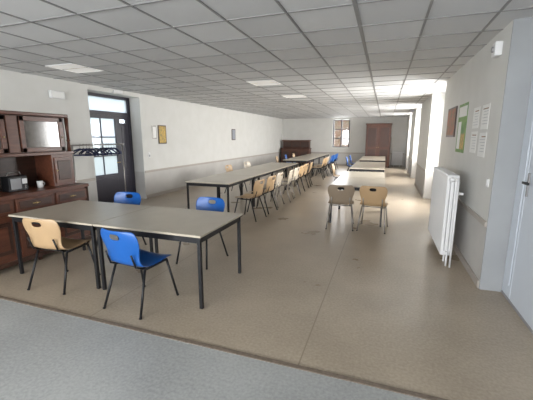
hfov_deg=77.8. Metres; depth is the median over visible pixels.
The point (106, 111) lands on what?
door
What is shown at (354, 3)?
grid
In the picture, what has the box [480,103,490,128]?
paper notice
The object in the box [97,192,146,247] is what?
plastic chair
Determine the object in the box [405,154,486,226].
rail
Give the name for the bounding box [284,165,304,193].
plastic chair
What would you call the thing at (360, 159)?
dining table
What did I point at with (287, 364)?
trim
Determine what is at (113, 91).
exit light
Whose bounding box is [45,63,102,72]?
ceiling light panel
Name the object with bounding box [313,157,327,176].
plastic chair
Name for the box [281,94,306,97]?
ceiling light panel
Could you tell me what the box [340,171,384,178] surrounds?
dining table
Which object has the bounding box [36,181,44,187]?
mug
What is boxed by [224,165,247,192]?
plastic chair
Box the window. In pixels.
[332,119,349,146]
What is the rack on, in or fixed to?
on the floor
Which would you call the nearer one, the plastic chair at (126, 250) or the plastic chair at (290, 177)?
the plastic chair at (126, 250)
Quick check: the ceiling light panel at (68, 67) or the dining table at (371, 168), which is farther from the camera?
the dining table at (371, 168)
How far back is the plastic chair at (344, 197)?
5.87 m
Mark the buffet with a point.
(32, 144)
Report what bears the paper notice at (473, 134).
attached to the wall at (481, 81)
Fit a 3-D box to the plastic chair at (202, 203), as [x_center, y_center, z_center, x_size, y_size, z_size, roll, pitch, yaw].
[-0.867,0.415,4.445,0.500,0.827,0.566,5,12,23]
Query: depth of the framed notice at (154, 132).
9.12 m
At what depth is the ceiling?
3.99 m
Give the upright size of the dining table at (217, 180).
0.750 m
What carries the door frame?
in the wall at (481, 81)
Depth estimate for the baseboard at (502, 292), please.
3.12 m
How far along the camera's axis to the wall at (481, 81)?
3.70 m
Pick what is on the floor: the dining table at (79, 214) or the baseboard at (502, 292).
the dining table at (79, 214)
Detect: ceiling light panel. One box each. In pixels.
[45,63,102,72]
[246,80,282,85]
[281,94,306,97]
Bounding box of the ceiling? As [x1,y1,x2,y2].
[0,0,532,118]
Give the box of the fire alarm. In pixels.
[491,41,502,57]
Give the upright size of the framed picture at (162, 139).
0.520 m
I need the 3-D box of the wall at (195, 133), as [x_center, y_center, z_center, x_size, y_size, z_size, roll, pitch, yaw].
[-3.161,-1.580,9.748,0.450,2.750,23.500,4,11,19]
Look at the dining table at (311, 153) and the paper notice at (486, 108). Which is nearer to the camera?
the paper notice at (486, 108)
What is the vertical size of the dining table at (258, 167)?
0.750 m
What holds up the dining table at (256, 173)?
on the floor
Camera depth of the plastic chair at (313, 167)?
13.05 m
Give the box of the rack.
[71,143,126,196]
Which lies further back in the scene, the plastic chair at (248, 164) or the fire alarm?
the plastic chair at (248, 164)
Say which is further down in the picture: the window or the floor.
the floor
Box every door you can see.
[88,92,135,202]
[510,145,532,329]
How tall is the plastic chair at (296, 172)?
0.827 m
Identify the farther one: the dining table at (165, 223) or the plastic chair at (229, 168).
the plastic chair at (229, 168)
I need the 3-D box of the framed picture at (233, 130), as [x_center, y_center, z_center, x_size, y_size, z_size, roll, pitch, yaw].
[-1.386,-2.755,13.906,0.022,0.450,0.350,4,11,19]
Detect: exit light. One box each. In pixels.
[49,90,64,98]
[112,90,122,93]
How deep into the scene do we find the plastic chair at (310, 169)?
11.10 m
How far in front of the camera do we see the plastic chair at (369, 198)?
5.73 m
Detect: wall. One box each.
[0,69,281,201]
[282,117,407,164]
[404,17,532,291]
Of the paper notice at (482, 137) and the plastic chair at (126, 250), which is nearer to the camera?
the plastic chair at (126, 250)
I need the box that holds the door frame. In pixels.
[502,75,532,298]
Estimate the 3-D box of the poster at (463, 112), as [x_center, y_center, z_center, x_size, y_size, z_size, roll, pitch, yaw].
[2.951,-1.085,4.993,0.005,0.720,0.600,4,11,19]
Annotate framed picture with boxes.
[158,125,166,143]
[232,129,235,139]
[446,106,457,136]
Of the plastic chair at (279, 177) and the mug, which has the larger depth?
the plastic chair at (279, 177)
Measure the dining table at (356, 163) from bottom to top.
0.750 m
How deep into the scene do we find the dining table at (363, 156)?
15.17 m
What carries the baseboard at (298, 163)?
attached to the wall at (319, 131)
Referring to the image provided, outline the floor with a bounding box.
[0,164,532,399]
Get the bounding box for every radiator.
[391,151,404,166]
[428,167,463,267]
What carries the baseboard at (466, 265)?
attached to the wall at (481, 81)
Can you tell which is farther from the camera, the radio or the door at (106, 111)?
the door at (106, 111)
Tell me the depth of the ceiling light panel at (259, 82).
6.74 m
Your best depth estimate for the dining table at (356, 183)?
6.51 m
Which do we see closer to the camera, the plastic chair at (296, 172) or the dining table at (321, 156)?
the plastic chair at (296, 172)
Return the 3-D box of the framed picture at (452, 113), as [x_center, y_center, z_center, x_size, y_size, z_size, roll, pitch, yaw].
[3.227,-1.353,5.761,0.022,0.500,0.750,4,11,19]
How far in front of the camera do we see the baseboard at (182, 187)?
9.84 m
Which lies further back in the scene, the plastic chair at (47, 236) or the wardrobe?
the wardrobe
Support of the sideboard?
on the floor
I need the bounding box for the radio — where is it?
[0,171,28,191]
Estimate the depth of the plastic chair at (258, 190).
6.63 m
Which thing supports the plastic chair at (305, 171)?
on the floor
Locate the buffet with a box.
[0,110,90,269]
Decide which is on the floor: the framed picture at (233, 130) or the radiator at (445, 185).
the radiator at (445, 185)
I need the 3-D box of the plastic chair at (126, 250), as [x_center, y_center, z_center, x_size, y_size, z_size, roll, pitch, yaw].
[-1.266,0.636,3.285,0.500,0.827,0.566,5,12,24]
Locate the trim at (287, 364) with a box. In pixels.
[0,296,447,399]
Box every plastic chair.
[22,217,100,294]
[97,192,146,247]
[100,228,178,319]
[176,197,228,269]
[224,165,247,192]
[234,178,266,221]
[243,161,262,185]
[247,175,277,213]
[258,172,284,207]
[270,169,293,201]
[277,167,299,197]
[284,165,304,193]
[294,163,308,188]
[295,162,312,185]
[310,158,324,179]
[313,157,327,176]
[325,185,354,230]
[331,164,340,180]
[356,186,387,233]
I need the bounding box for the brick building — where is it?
[334,120,348,146]
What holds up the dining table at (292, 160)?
on the floor
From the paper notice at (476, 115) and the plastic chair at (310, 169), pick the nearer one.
the paper notice at (476, 115)
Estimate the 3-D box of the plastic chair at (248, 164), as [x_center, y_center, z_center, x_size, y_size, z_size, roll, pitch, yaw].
[-0.461,-0.880,11.232,0.566,0.827,0.500,5,12,26]
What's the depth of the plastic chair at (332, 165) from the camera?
10.36 m
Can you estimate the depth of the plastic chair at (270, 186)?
7.24 m
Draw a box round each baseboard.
[147,185,193,197]
[298,163,402,166]
[404,166,478,287]
[501,290,532,333]
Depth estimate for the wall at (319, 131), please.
19.42 m
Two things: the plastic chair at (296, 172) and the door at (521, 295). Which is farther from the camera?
the plastic chair at (296, 172)
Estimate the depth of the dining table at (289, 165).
11.01 m
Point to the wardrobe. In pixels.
(378, 135)
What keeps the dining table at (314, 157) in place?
on the floor
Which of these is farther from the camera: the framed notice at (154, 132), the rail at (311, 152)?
the rail at (311, 152)
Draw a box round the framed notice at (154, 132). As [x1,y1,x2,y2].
[152,126,156,138]
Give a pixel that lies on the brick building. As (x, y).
(337, 133)
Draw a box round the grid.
[0,0,532,118]
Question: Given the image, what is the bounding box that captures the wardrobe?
[365,123,392,167]
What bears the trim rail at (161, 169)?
attached to the wall at (195, 133)
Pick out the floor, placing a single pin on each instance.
(367, 303)
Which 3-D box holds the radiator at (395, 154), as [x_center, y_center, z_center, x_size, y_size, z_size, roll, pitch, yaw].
[7.330,-2.272,18.394,0.661,0.870,0.220,4,11,19]
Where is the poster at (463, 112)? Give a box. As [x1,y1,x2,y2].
[455,102,468,152]
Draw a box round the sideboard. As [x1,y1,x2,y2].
[281,140,311,164]
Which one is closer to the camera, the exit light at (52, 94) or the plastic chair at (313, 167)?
the exit light at (52, 94)
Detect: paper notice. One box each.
[469,131,477,152]
[472,106,480,128]
[477,133,486,156]
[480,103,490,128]
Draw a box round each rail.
[77,152,280,182]
[311,152,403,153]
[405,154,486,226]
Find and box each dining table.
[8,200,153,288]
[93,206,242,308]
[185,174,253,211]
[218,169,272,206]
[241,165,286,194]
[259,162,297,186]
[283,158,313,177]
[293,156,319,172]
[300,155,324,169]
[307,153,328,165]
[329,177,384,226]
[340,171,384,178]
[349,165,384,171]
[354,162,384,171]
[359,158,384,171]
[362,156,384,171]

